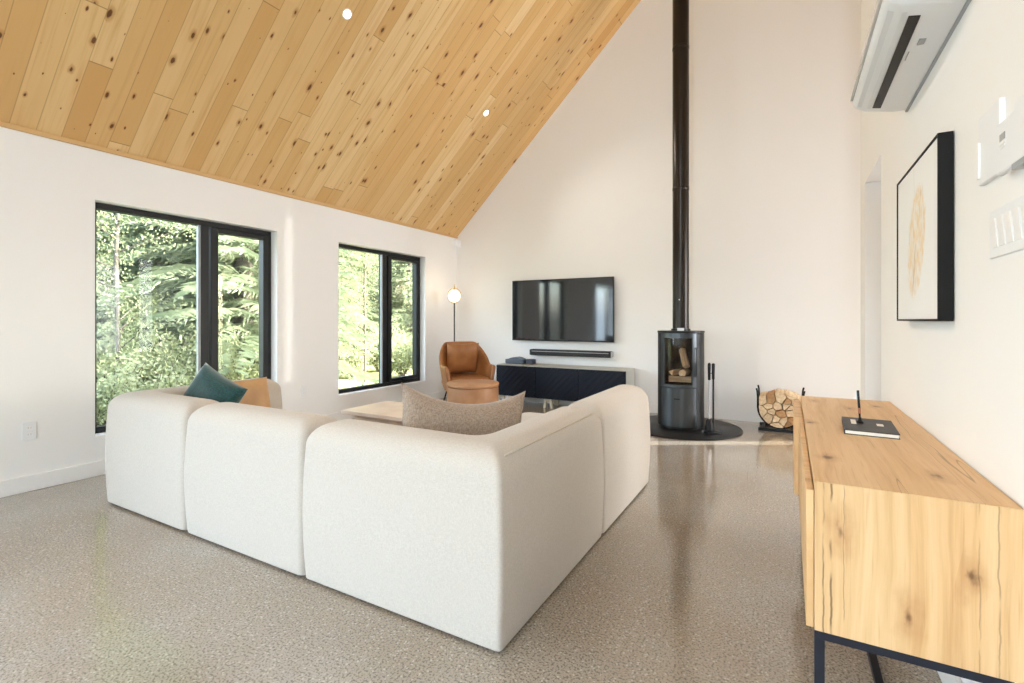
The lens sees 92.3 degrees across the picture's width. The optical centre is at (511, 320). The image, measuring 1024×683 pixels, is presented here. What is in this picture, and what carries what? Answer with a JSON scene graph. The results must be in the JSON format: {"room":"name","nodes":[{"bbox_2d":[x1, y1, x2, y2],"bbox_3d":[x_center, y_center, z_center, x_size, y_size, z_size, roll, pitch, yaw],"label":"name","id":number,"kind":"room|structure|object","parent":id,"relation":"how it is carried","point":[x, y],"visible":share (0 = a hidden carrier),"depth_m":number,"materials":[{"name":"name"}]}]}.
{"room":"living room","nodes":[
{"label":"living room","id":0,"kind":"room"},
{"bbox_2d":[0,127,456,480],"bbox_3d":[-3.493,-0.047,3.102,0.220,2.454,10.780,0,0,29],"label":"wall","id":1,"kind":"structure","parent":0,"point":[50,189],"depth_m":3.61,"materials":[{"name":"white paint"}]},
{"bbox_2d":[22,422,35,440],"bbox_3d":[-3.246,0.746,3.305,0.009,0.116,0.072,0,0,29],"label":"power outlet","id":2,"kind":"object","parent":1,"relation":"attached to","point":[28,429],"visible":1,"depth_m":3.30,"materials":[{"name":"white plastic"}]},
{"bbox_2d":[26,425,32,430],"bbox_3d":[-3.243,0.724,3.304,0.002,0.030,0.034,0,0,29],"label":"socket","id":3,"kind":"object","parent":2,"relation":"attached to","point":[28,427],"depth_m":3.30,"materials":[{"name":"grey plastic"}]},
{"bbox_2d":[26,432,32,436],"bbox_3d":[-3.243,0.768,3.304,0.002,0.030,0.034,0,0,29],"label":"socket","id":4,"kind":"object","parent":2,"relation":"attached to","point":[28,434],"depth_m":3.30,"materials":[{"name":"grey plastic"}]},
{"bbox_2d":[95,202,270,433],"bbox_3d":[-2.804,-0.018,4.320,0.126,1.745,1.480,0,0,29],"label":"window","id":5,"kind":"structure","parent":1,"relation":"in","point":[207,232],"depth_m":4.45,"materials":[{"name":"black metal"}]},
{"bbox_2d":[0,390,446,497],"bbox_3d":[-3.390,1.096,3.044,0.016,0.108,10.380,0,0,29],"label":"baseboard","id":6,"kind":"structure","parent":1,"relation":"attached to","point":[23,484],"depth_m":3.43,"materials":[{"name":"white"}]},
{"bbox_2d":[0,121,457,238],"bbox_3d":[-3.388,-1.271,3.043,0.020,0.030,10.380,0,0,29],"label":"trim","id":7,"kind":"structure","parent":1,"relation":"attached to","point":[2,124],"depth_m":4.13,"materials":[{"name":"brown wood"}]},
{"bbox_2d":[339,244,419,393],"bbox_3d":[-1.688,-0.018,6.303,0.126,1.745,1.530,0,0,29],"label":"window","id":8,"kind":"structure","parent":1,"relation":"in","point":[385,258],"depth_m":6.40,"materials":[{"name":"black metal"}]},
{"bbox_2d":[0,0,640,235],"bbox_3d":[-1.565,-3.436,2.017,4.705,4.809,10.880,0,0,29],"label":"ceiling","id":9,"kind":"structure","parent":0,"point":[378,111],"depth_m":4.41,"materials":[{"name":"brown wood"}]},
{"bbox_2d":[342,8,351,19],"bbox_3d":[-1.357,-2.519,4.045,0.066,0.064,0.088,0,0,35],"label":"recessed light","id":10,"kind":"object","parent":9,"relation":"in","point":[346,14],"visible":1,"depth_m":4.04,"materials":[{"name":"white"}]},
{"bbox_2d":[0,397,941,682],"bbox_3d":[0.485,1.225,0.863,9.510,0.150,10.980,0,0,29],"label":"floor","id":11,"kind":"structure","parent":0,"point":[699,578],"depth_m":1.97,"materials":[{"name":"concrete"}]},
{"bbox_2d":[341,401,402,425],"bbox_3d":[-0.725,0.950,4.023,1.310,0.400,0.540,0,0,29],"label":"coffee table","id":12,"kind":"object","parent":11,"relation":"on","point":[387,412],"visible":0.25,"depth_m":4.04,"materials":[{"name":"brown wood"}]},
{"bbox_2d":[105,378,649,651],"bbox_3d":[-0.793,0.800,3.281,2.909,0.700,2.083,0,0,29],"label":"sofa","id":13,"kind":"object","parent":11,"relation":"on","point":[466,537],"visible":0.98,"depth_m":2.10,"materials":[{"name":"fabric"}]},
{"bbox_2d":[183,362,247,402],"bbox_3d":[-2.006,0.540,3.268,0.514,0.508,0.204,0,0,16],"label":"throw pillow","id":14,"kind":"object","parent":13,"relation":"on","point":[208,383],"visible":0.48,"depth_m":3.22,"materials":[{"name":"teal fabric"}]},
{"bbox_2d":[233,377,270,407],"bbox_3d":[-1.920,0.575,3.559,0.152,0.293,0.342,0,0,33],"label":"throw pillow","id":15,"kind":"object","parent":13,"relation":"on","point":[257,394],"visible":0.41,"depth_m":3.56,"materials":[{"name":"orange leather"}]},
{"bbox_2d":[401,382,525,434],"bbox_3d":[-0.234,0.538,2.350,0.659,0.489,0.213,0,0,-15],"label":"throw pillow","id":16,"kind":"object","parent":13,"relation":"on","point":[420,410],"visible":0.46,"depth_m":2.29,"materials":[{"name":"beige fabric"}]},
{"bbox_2d":[521,412,542,421],"bbox_3d":[0.167,0.799,3.339,0.726,0.158,0.991,0,0,29],"label":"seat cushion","id":17,"kind":"object","parent":13,"relation":"on","point":[527,415],"depth_m":3.71,"materials":[{"name":"fabric"}]},
{"bbox_2d":[446,284,460,400],"bbox_3d":[-0.812,0.323,6.917,0.260,1.655,0.259,0,0,29],"label":"floor lamp","id":18,"kind":"object","parent":11,"relation":"on","point":[453,296],"visible":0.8,"depth_m":6.88,"materials":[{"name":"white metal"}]},
{"bbox_2d":[439,341,495,400],"bbox_3d":[-0.590,0.716,6.168,0.649,0.874,0.696,0,0,-21],"label":"armchair","id":19,"kind":"object","parent":11,"relation":"on","point":[458,360],"visible":0.74,"depth_m":6.22,"materials":[{"name":"leather"}]},
{"bbox_2d":[447,343,478,372],"bbox_3d":[-0.636,0.485,6.288,0.418,0.401,0.152,0,14,-21],"label":"cushion","id":20,"kind":"object","parent":19,"relation":"on","point":[460,357],"depth_m":6.23,"materials":[{"name":"brown leather"}]},
{"bbox_2d":[442,374,489,384],"bbox_3d":[-0.574,0.767,6.127,0.517,0.145,0.610,0,0,-21],"label":"seat cushion","id":21,"kind":"object","parent":19,"relation":"on","point":[452,376],"depth_m":6.05,"materials":[{"name":"leather"}]},
{"bbox_2d":[446,379,498,403],"bbox_3d":[-0.422,0.903,5.298,0.566,0.494,0.566,0,0,29],"label":"ottoman","id":22,"kind":"object","parent":11,"relation":"on","point":[463,391],"visible":0.64,"depth_m":5.07,"materials":[{"name":"leather"}]},
{"bbox_2d":[446,379,498,388],"bbox_3d":[-0.422,0.682,5.298,0.566,0.053,0.566,0,0,29],"label":"cushion","id":23,"kind":"object","parent":22,"relation":"on","point":[463,383],"depth_m":5.13,"materials":[{"name":"leather"}]},
{"bbox_2d":[496,363,634,408],"bbox_3d":[0.653,0.876,6.469,1.828,0.548,0.394,0,0,29],"label":"media console","id":24,"kind":"object","parent":11,"relation":"on","point":[549,382],"visible":0.69,"depth_m":6.29,"materials":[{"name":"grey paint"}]},
{"bbox_2d":[505,357,525,363],"bbox_3d":[0.071,0.556,6.834,0.280,0.092,0.180,0,0,29],"label":"box","id":25,"kind":"object","parent":24,"relation":"on","point":[514,360],"visible":0.86,"depth_m":6.76,"materials":[{"name":"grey plastic"}]},
{"bbox_2d":[526,359,535,364],"bbox_3d":[0.258,0.567,6.717,0.100,0.070,0.120,0,0,29],"label":"speaker box","id":26,"kind":"object","parent":24,"relation":"on","point":[528,361],"visible":1,"depth_m":6.67,"materials":[{"name":"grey plastic"}]},
{"bbox_2d":[649,415,742,440],"bbox_3d":[1.826,1.142,5.284,1.190,0.016,1.190,0,0,29],"label":"hearth pad","id":27,"kind":"object","parent":11,"relation":"on","point":[728,430],"visible":0.52,"depth_m":4.96,"materials":[{"name":"black metal"}]},
{"bbox_2d":[657,330,704,430],"bbox_3d":[1.803,0.623,5.251,0.480,1.022,0.480,0,0,27],"label":"wood stove","id":28,"kind":"object","parent":27,"relation":"on","point":[680,404],"visible":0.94,"depth_m":5.07,"materials":[{"name":"black"}]},
{"bbox_2d":[669,376,690,382],"bbox_3d":[1.793,0.625,5.237,0.232,0.065,0.060,0,0,22],"label":"log","id":29,"kind":"object","parent":28,"relation":"in","point":[671,378],"visible":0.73,"depth_m":5.21,"materials":[{"name":"brown wood"}]},
{"bbox_2d":[669,368,680,375],"bbox_3d":[1.736,0.552,5.245,0.055,0.065,0.204,0,0,41],"label":"log","id":30,"kind":"object","parent":29,"relation":"on","point":[672,372],"visible":0.9,"depth_m":5.20,"materials":[{"name":"brown wood"}]},
{"bbox_2d":[671,0,690,330],"bbox_3d":[1.803,-2.204,5.250,0.196,4.633,0.197,0,0,29],"label":"stovepipe","id":31,"kind":"object","parent":28,"relation":"on","point":[680,8],"visible":1,"depth_m":5.18,"materials":[{"name":"black metal"}]},
{"bbox_2d":[678,368,690,375],"bbox_3d":[1.826,0.548,5.197,0.084,0.070,0.191,0,0,34],"label":"log","id":32,"kind":"object","parent":28,"relation":"in","point":[686,371],"visible":1,"depth_m":5.13,"materials":[{"name":"beige wood"}]},
{"bbox_2d":[679,348,689,367],"bbox_3d":[1.821,0.400,5.189,0.079,0.214,0.179,0,0,-2],"label":"log","id":33,"kind":"object","parent":32,"relation":"on","point":[683,354],"visible":1,"depth_m":5.16,"materials":[{"name":"brown wood"}]},
{"bbox_2d":[704,363,721,434],"bbox_3d":[2.022,0.784,4.944,0.165,0.700,0.160,0,0,29],"label":"stand","id":34,"kind":"object","parent":27,"relation":"on","point":[715,432],"visible":0.81,"depth_m":4.93,"materials":[{"name":"black metal"}]},
{"bbox_2d":[705,363,713,431],"bbox_3d":[1.980,0.770,4.933,0.084,0.684,0.084,0,0,29],"label":"brush","id":35,"kind":"object","parent":34,"relation":"hanging from","point":[709,427],"visible":1,"depth_m":4.92,"materials":[{"name":"black metal"}]},
{"bbox_2d":[756,385,805,432],"bbox_3d":[2.831,0.931,5.188,0.452,0.437,0.324,0,0,29],"label":"rack","id":36,"kind":"object","parent":11,"relation":"on","point":[764,423],"visible":0.41,"depth_m":5.12,"materials":[{"name":"black metal"}]},
{"bbox_2d":[759,405,766,416],"bbox_3d":[2.686,0.945,5.249,0.072,0.119,0.397,0,0,29],"label":"log","id":37,"kind":"object","parent":36,"relation":"in","point":[762,409],"visible":0.62,"depth_m":5.08,"materials":[{"name":"beige wood"}]},
{"bbox_2d":[759,392,767,404],"bbox_3d":[2.688,0.832,5.254,0.069,0.096,0.385,0,0,29],"label":"log","id":38,"kind":"object","parent":37,"relation":"on","point":[763,395],"visible":0.88,"depth_m":5.10,"materials":[{"name":"beige wood"}]},
{"bbox_2d":[763,409,772,423],"bbox_3d":[2.730,1.015,5.231,0.094,0.106,0.384,0,0,29],"label":"log","id":39,"kind":"object","parent":36,"relation":"in","point":[767,417],"visible":0.62,"depth_m":5.06,"materials":[{"name":"beige wood"}]},
{"bbox_2d":[770,418,782,427],"bbox_3d":[2.796,1.070,5.184,0.121,0.055,0.402,0,0,29],"label":"log","id":40,"kind":"object","parent":36,"relation":"in","point":[774,424],"visible":0.41,"depth_m":5.01,"materials":[{"name":"beige wood"}]},
{"bbox_2d":[772,411,779,422],"bbox_3d":[2.789,1.009,5.184,0.072,0.077,0.408,0,0,29],"label":"log","id":41,"kind":"object","parent":40,"relation":"on","point":[776,418],"visible":0.58,"depth_m":5.01,"materials":[{"name":"beige wood"}]},
{"bbox_2d":[767,407,775,414],"bbox_3d":[2.756,0.938,5.211,0.073,0.065,0.394,0,0,29],"label":"log","id":42,"kind":"object","parent":41,"relation":"on","point":[772,410],"visible":0.47,"depth_m":5.04,"materials":[{"name":"beige wood"}]},
{"bbox_2d":[763,402,772,408],"bbox_3d":[2.729,0.890,5.231,0.088,0.063,0.385,0,0,29],"label":"log","id":43,"kind":"object","parent":42,"relation":"on","point":[766,405],"visible":0.59,"depth_m":5.07,"materials":[{"name":"beige wood"}]},
{"bbox_2d":[767,389,775,402],"bbox_3d":[2.758,0.806,5.221,0.079,0.101,0.374,0,0,29],"label":"log","id":44,"kind":"object","parent":43,"relation":"on","point":[771,398],"visible":0.94,"depth_m":5.07,"materials":[{"name":"brown wood"}]},
{"bbox_2d":[779,415,786,425],"bbox_3d":[2.847,1.029,5.156,0.075,0.092,0.402,0,0,29],"label":"log","id":45,"kind":"object","parent":36,"relation":"in","point":[783,420],"visible":0.53,"depth_m":4.98,"materials":[{"name":"beige wood"}]},
{"bbox_2d":[776,408,785,417],"bbox_3d":[2.828,0.953,5.164,0.094,0.076,0.406,0,0,29],"label":"log","id":46,"kind":"object","parent":45,"relation":"on","point":[781,413],"visible":0.57,"depth_m":4.99,"materials":[{"name":"brown wood"}]},
{"bbox_2d":[773,400,782,409],"bbox_3d":[2.812,0.879,5.192,0.082,0.090,0.372,0,0,29],"label":"log","id":47,"kind":"object","parent":46,"relation":"on","point":[776,405],"visible":0.66,"depth_m":5.04,"materials":[{"name":"beige wood"}]},
{"bbox_2d":[775,388,785,403],"bbox_3d":[2.827,0.797,5.168,0.100,0.106,0.400,0,0,29],"label":"log","id":48,"kind":"object","parent":47,"relation":"on","point":[780,395],"visible":0.91,"depth_m":5.01,"materials":[{"name":"beige wood"}]},
{"bbox_2d":[783,404,790,409],"bbox_3d":[2.879,0.884,5.152,0.070,0.062,0.377,0,0,29],"label":"log","id":49,"kind":"object","parent":46,"relation":"on","point":[785,406],"visible":0.61,"depth_m":4.99,"materials":[{"name":"beige wood"}]},
{"bbox_2d":[783,396,790,403],"bbox_3d":[2.876,0.819,5.138,0.068,0.057,0.404,0,0,29],"label":"log","id":50,"kind":"object","parent":49,"relation":"on","point":[787,400],"visible":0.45,"depth_m":4.96,"materials":[{"name":"brown wood"}]},
{"bbox_2d":[784,417,791,426],"bbox_3d":[2.894,1.056,5.147,0.070,0.071,0.370,0,0,29],"label":"log","id":51,"kind":"object","parent":36,"relation":"in","point":[788,423],"visible":0.47,"depth_m":4.99,"materials":[{"name":"brown wood"}]},
{"bbox_2d":[788,417,792,424],"bbox_3d":[2.923,1.017,5.108,0.091,0.077,0.410,0,0,29],"label":"log","id":52,"kind":"object","parent":36,"relation":"in","point":[790,419],"visible":0.24,"depth_m":4.94,"materials":[{"name":"brown wood"}]},
{"bbox_2d":[786,410,792,416],"bbox_3d":[2.908,0.942,5.131,0.087,0.078,0.384,0,0,29],"label":"log","id":53,"kind":"object","parent":52,"relation":"on","point":[789,413],"visible":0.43,"depth_m":4.97,"materials":[{"name":"beige wood"}]},
{"bbox_2d":[785,390,796,399],"bbox_3d":[2.914,0.778,5.129,0.104,0.056,0.382,0,0,29],"label":"log","id":54,"kind":"object","parent":36,"relation":"in","point":[791,395],"visible":1,"depth_m":5.02,"materials":[{"name":"beige wood"}]},
{"bbox_3d":[2.967,0.936,5.097,0.058,0.112,0.386,0,0,29],"label":"log","id":55,"kind":"object","parent":36,"relation":"in","visible":0},
{"bbox_2d":[791,394,800,404],"bbox_3d":[2.956,0.837,5.111,0.090,0.098,0.372,0,0,29],"label":"log","id":56,"kind":"object","parent":55,"relation":"on","point":[798,395],"visible":0.41,"depth_m":4.99,"materials":[{"name":"beige wood"}]},
{"bbox_2d":[793,396,1023,682],"bbox_3d":[1.291,0.775,1.829,0.412,0.750,1.585,0,0,29],"label":"sideboard","id":57,"kind":"object","parent":11,"relation":"on","point":[911,555],"visible":1,"depth_m":1.16,"materials":[{"name":"brown wood"}]},
{"bbox_2d":[842,416,899,439],"bbox_3d":[1.306,0.391,1.801,0.156,0.017,0.270,0,0,32],"label":"book","id":58,"kind":"object","parent":57,"relation":"on","point":[870,427],"visible":1,"depth_m":1.74,"materials":[{"name":"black paper"}]},
{"bbox_2d":[856,390,863,422],"bbox_3d":[1.298,0.322,1.834,0.024,0.120,0.024,0,0,29],"label":"pen","id":59,"kind":"object","parent":58,"relation":"on","point":[859,420],"visible":1,"depth_m":1.83,"materials":[{"name":"black metal"}]},
{"bbox_2d":[457,0,860,421],"bbox_3d":[3.080,-2.215,5.473,9.110,6.791,0.200,0,0,29],"label":"wall","id":60,"kind":"structure","parent":0,"point":[775,126],"depth_m":5.75,"materials":[{"name":"white paint"}]},
{"bbox_2d":[454,240,460,246],"bbox_3d":[-0.837,-1.173,7.520,0.074,0.105,0.074,0,0,29],"label":"sensor","id":61,"kind":"object","parent":60,"relation":"attached to","point":[457,243],"visible":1,"depth_m":7.50,"materials":[{"name":"white plastic"}]},
{"bbox_2d":[512,276,613,341],"bbox_3d":[0.671,-0.137,6.665,1.481,0.842,0.085,0,0,29],"label":"television","id":62,"kind":"object","parent":60,"relation":"attached to","point":[569,309],"visible":1,"depth_m":6.60,"materials":[{"name":"black glass"},{"name":"black plastic"}]},
{"bbox_2d":[529,349,612,357],"bbox_3d":[0.778,0.441,6.586,1.171,0.082,0.128,0,0,29],"label":"soundbar","id":63,"kind":"object","parent":60,"relation":"attached to","point":[547,352],"visible":1,"depth_m":6.50,"materials":[{"name":"black plastic"}]},
{"bbox_2d":[500,395,657,412],"bbox_3d":[0.570,1.096,6.761,3.239,0.108,0.016,0,0,29],"label":"baseboard","id":64,"kind":"structure","parent":60,"relation":"attached to","point":[653,408],"depth_m":6.69,"materials":[{"name":"white"}]},
{"bbox_2d":[861,0,1023,682],"bbox_3d":[0.430,-1.991,-0.259,0.130,6.342,8.370,0,0,29],"label":"wall","id":65,"kind":"structure","parent":0,"point":[961,380],"depth_m":1.43,"materials":[{"name":"white paint"}]},
{"bbox_2d":[850,0,970,111],"bbox_3d":[1.369,-1.026,1.748,0.202,0.299,0.850,0,0,29],"label":"air conditioner","id":66,"kind":"object","parent":65,"relation":"attached to","point":[905,39],"visible":1,"depth_m":1.63,"materials":[{"name":"white plastic"}]},
{"bbox_2d":[872,15,920,107],"bbox_3d":[1.361,-0.896,1.759,0.028,0.010,0.720,0,0,29],"label":"air vent","id":67,"kind":"object","parent":66,"relation":"attached to","point":[909,27],"depth_m":1.68,"materials":[{"name":"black plastic"}]},
{"bbox_2d":[897,131,953,320],"bbox_3d":[1.477,-0.284,1.777,0.037,0.575,0.654,0,0,29],"label":"framed picture","id":68,"kind":"object","parent":65,"relation":"attached to","point":[925,193],"visible":1,"depth_m":1.63,"materials":[{"name":"white paper"}]},
{"bbox_2d":[898,139,936,318],"bbox_3d":[1.468,-0.284,1.782,0.008,0.561,0.640,0,0,29],"label":"print","id":69,"kind":"object","parent":68,"relation":"attached to","point":[917,189],"depth_m":1.74,"materials":[{"name":"white paper"}]},
{"bbox_2d":[937,671,962,682],"bbox_3d":[0.154,1.095,-0.603,0.014,0.110,7.500,0,0,29],"label":"baseboard","id":70,"kind":"structure","parent":65,"relation":"attached to","point":[945,678],"depth_m":1.49,"materials":[{"name":"white"}]},
{"bbox_2d":[976,97,1005,185],"bbox_3d":[1.167,-0.429,1.199,0.017,0.173,0.145,0,0,29],"label":"wall plate","id":71,"kind":"object","parent":65,"relation":"attached to","point":[988,123],"visible":0.78,"depth_m":1.20,"materials":[{"name":"white plastic"}]},
{"bbox_2d":[996,111,1014,175],"bbox_3d":[1.081,-0.383,1.060,0.030,0.115,0.117,0,0,29],"label":"thermostat","id":72,"kind":"object","parent":65,"relation":"attached to","point":[1005,129],"visible":0.75,"depth_m":1.06,"materials":[{"name":"white plastic"}]},
{"bbox_2d":[989,195,1023,258],"bbox_3d":[1.111,-0.203,1.098,0.013,0.112,0.197,0,0,29],"label":"light switch","id":73,"kind":"object","parent":65,"relation":"attached to","point":[1006,223],"visible":1,"depth_m":1.09,"materials":[{"name":"white plastic"}]},
{"bbox_2d":[1012,94,1023,169],"bbox_3d":[1.016,-0.379,0.953,0.038,0.142,0.118,0,0,29],"label":"control panel","id":74,"kind":"object","parent":65,"relation":"attached to","point":[1019,103],"visible":1,"depth_m":0.98,"materials":[{"name":"white plastic"}]},
{"label":"outside","id":75,"kind":"structure","parent":0,"visible":0},
{"bbox_2d":[99,350,411,424],"bbox_3d":[-20.605,0.985,34.546,60.000,1.409,64.000,0,0,29],"label":"ground","id":76,"kind":"structure","parent":75,"point":[344,382],"depth_m":12.72,"materials":[{"name":"green plant"}]},
{"bbox_2d":[96,211,128,371],"bbox_3d":[-9.533,-3.501,9.507,4.942,10.563,4.826,0,0,-31],"label":"spruce tree","id":77,"kind":"object","parent":76,"relation":"on","point":[98,211],"visible":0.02,"depth_m":9.53,"materials":[{"name":"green plant"}]},
{"bbox_2d":[97,225,155,377],"bbox_3d":[-8.957,-3.023,10.642,4.359,9.540,4.463,0,0,-13],"label":"spruce tree","id":78,"kind":"object","parent":76,"relation":"on","point":[130,225],"visible":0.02,"depth_m":9.79,"materials":[{"name":"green plant"}]},
{"bbox_2d":[96,347,170,425],"bbox_3d":[-5.598,0.999,6.715,1.533,1.285,1.504,0,0,36],"label":"leafy shrub","id":79,"kind":"object","parent":76,"relation":"on","point":[101,404],"visible":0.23,"depth_m":6.60,"materials":[{"name":"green plant"}]},
{"bbox_2d":[96,210,186,377],"bbox_3d":[-8.982,-3.897,9.776,4.967,11.293,5.430,0,0,-17],"label":"spruce tree","id":80,"kind":"object","parent":76,"relation":"on","point":[121,233],"visible":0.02,"depth_m":9.45,"materials":[{"name":"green plant"}]},
{"bbox_2d":[96,326,191,399],"bbox_3d":[-5.936,0.860,7.321,1.905,1.598,1.869,0,0,35],"label":"leafy shrub","id":81,"kind":"object","parent":76,"relation":"on","point":[107,336],"visible":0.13,"depth_m":7.35,"materials":[{"name":"green plant"}]},
{"bbox_2d":[96,210,195,369],"bbox_3d":[-5.737,-1.531,7.356,2.244,6.680,2.512,0,0,5],"label":"birch tree","id":82,"kind":"object","parent":76,"relation":"on","point":[118,334],"visible":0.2,"depth_m":7.25,"materials":[{"name":"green plant"}]},
{"bbox_2d":[98,355,195,411],"bbox_3d":[-5.101,1.074,6.963,1.340,1.124,1.315,0,0,-17],"label":"leafy shrub","id":83,"kind":"object","parent":76,"relation":"on","point":[162,384],"visible":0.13,"depth_m":6.78,"materials":[{"name":"green plant"}]},
{"bbox_2d":[96,321,225,385],"bbox_3d":[-5.910,0.809,8.396,1.975,1.688,2.013,0,0,10],"label":"leafy shrub","id":84,"kind":"object","parent":76,"relation":"on","point":[131,336],"visible":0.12,"depth_m":8.02,"materials":[{"name":"green plant"}]},
{"bbox_2d":[96,210,232,376],"bbox_3d":[-7.604,-2.450,10.208,3.770,8.489,4.008,0,0,-39],"label":"spruce tree","id":85,"kind":"object","parent":76,"relation":"on","point":[131,233],"visible":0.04,"depth_m":9.46,"materials":[{"name":"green plant"}]},
{"bbox_2d":[97,210,231,296],"bbox_3d":[-7.274,-2.798,10.581,3.342,9.168,3.230,0,0,-3],"label":"birch tree","id":86,"kind":"object","parent":76,"relation":"on","point":[98,210],"visible":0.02,"depth_m":9.63,"materials":[{"name":"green plant"}]},
{"bbox_2d":[96,225,258,380],"bbox_3d":[-6.186,-2.507,9.857,3.909,8.556,4.003,0,0,-3],"label":"spruce tree","id":87,"kind":"object","parent":76,"relation":"on","point":[183,237],"visible":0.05,"depth_m":9.06,"materials":[{"name":"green plant"}]},
{"bbox_2d":[124,345,238,388],"bbox_3d":[-5.107,1.006,7.676,1.510,1.266,1.481,0,0,-33],"label":"leafy shrub","id":88,"kind":"object","parent":76,"relation":"on","point":[191,378],"visible":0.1,"depth_m":7.36,"materials":[{"name":"green plant"}]},
{"bbox_2d":[174,323,258,380],"bbox_3d":[-4.565,0.851,8.366,1.969,1.651,1.932,0,0,33],"label":"leafy shrub","id":89,"kind":"object","parent":76,"relation":"on","point":[233,375],"visible":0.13,"depth_m":8.00,"materials":[{"name":"green plant"}]},
{"bbox_2d":[227,324,258,378],"bbox_3d":[-4.670,0.832,9.743,1.933,1.652,1.970,0,0,15],"label":"leafy shrub","id":90,"kind":"object","parent":76,"relation":"on","point":[258,324],"visible":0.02,"depth_m":9.30,"materials":[{"name":"green plant"}]},
{"bbox_2d":[96,214,409,387],"bbox_3d":[-5.092,-4.636,9.633,6.246,12.988,5.712,0,0,29],"label":"spruce tree","id":91,"kind":"object","parent":76,"relation":"on","point":[243,271],"visible":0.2,"depth_m":8.63,"materials":[{"name":"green plant"}]},
{"bbox_2d":[257,321,359,358],"bbox_3d":[-4.211,0.796,10.155,2.094,1.756,2.055,0,0,-17],"label":"leafy shrub","id":92,"kind":"object","parent":76,"relation":"on","point":[340,342],"visible":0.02,"depth_m":10.36,"materials":[{"name":"green plant"}]},
{"bbox_2d":[339,341,352,370],"bbox_3d":[-4.625,0.997,12.143,1.436,1.204,1.409,0,0,-41],"label":"leafy shrub","id":93,"kind":"object","parent":76,"relation":"on","point":[342,341],"visible":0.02,"depth_m":12.10,"materials":[{"name":"green plant"}]},
{"bbox_2d":[339,338,377,379],"bbox_3d":[-4.002,0.999,12.530,1.420,1.214,1.448,0,0,-20],"label":"leafy shrub","id":94,"kind":"object","parent":76,"relation":"on","point":[356,361],"visible":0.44,"depth_m":12.37,"materials":[{"name":"green plant"}]},
{"bbox_2d":[339,251,378,362],"bbox_3d":[-6.078,-3.399,14.846,4.504,10.240,4.924,0,0,12],"label":"spruce tree","id":95,"kind":"object","parent":76,"relation":"on","point":[376,317],"visible":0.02,"depth_m":14.97,"materials":[{"name":"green plant"}]},
{"bbox_2d":[339,249,378,352],"bbox_3d":[-5.836,-2.471,17.191,3.901,8.338,3.810,0,0,-12],"label":"spruce tree","id":96,"kind":"object","parent":76,"relation":"on","point":[356,266],"visible":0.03,"depth_m":17.10,"materials":[{"name":"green plant"}]},
{"bbox_2d":[339,250,395,357],"bbox_3d":[-5.309,-2.182,16.095,2.844,7.800,2.748,0,0,36],"label":"birch tree","id":97,"kind":"object","parent":76,"relation":"on","point":[349,250],"visible":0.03,"depth_m":16.05,"materials":[{"name":"green plant"}]},
{"bbox_2d":[339,249,402,381],"bbox_3d":[-3.686,-1.584,12.361,2.275,6.770,2.546,0,0,-32],"label":"birch tree","id":98,"kind":"object","parent":76,"relation":"on","point":[364,282],"visible":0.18,"depth_m":12.14,"materials":[{"name":"green plant"}]},
{"bbox_2d":[343,323,408,371],"bbox_3d":[-3.970,0.776,14.345,2.045,1.715,2.007,0,0,17],"label":"leafy shrub","id":99,"kind":"object","parent":76,"relation":"on","point":[375,355],"visible":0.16,"depth_m":14.28,"materials":[{"name":"green plant"}]},
{"bbox_2d":[351,254,406,334],"bbox_3d":[-5.647,-3.349,20.556,4.823,10.030,4.411,0,0,-39],"label":"spruce tree","id":100,"kind":"object","parent":76,"relation":"on","point":[362,254],"visible":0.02,"depth_m":20.04,"materials":[{"name":"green plant"}]},
{"bbox_2d":[350,251,411,321],"bbox_3d":[-4.195,-2.982,17.070,3.479,9.542,3.362,0,0,-15],"label":"birch tree","id":101,"kind":"object","parent":76,"relation":"on","point":[402,281],"visible":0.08,"depth_m":16.44,"materials":[{"name":"green plant"}]},
{"bbox_2d":[366,260,411,346],"bbox_3d":[-3.502,-2.081,17.097,3.416,7.692,3.632,0,0,26],"label":"spruce tree","id":102,"kind":"object","parent":76,"relation":"on","point":[400,312],"visible":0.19,"depth_m":16.64,"materials":[{"name":"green plant"}]},
{"bbox_2d":[367,327,411,375],"bbox_3d":[-2.916,0.901,13.315,1.728,1.477,1.761,0,0,14],"label":"leafy shrub","id":103,"kind":"object","parent":76,"relation":"on","point":[400,363],"visible":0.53,"depth_m":13.08,"materials":[{"name":"green plant"}]},
{"bbox_2d":[402,334,411,367],"bbox_3d":[-2.141,0.926,13.274,1.732,1.452,1.699,0,0,21],"label":"leafy shrub","id":104,"kind":"object","parent":76,"relation":"on","point":[406,334],"visible":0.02,"depth_m":12.93,"materials":[{"name":"green plant"}]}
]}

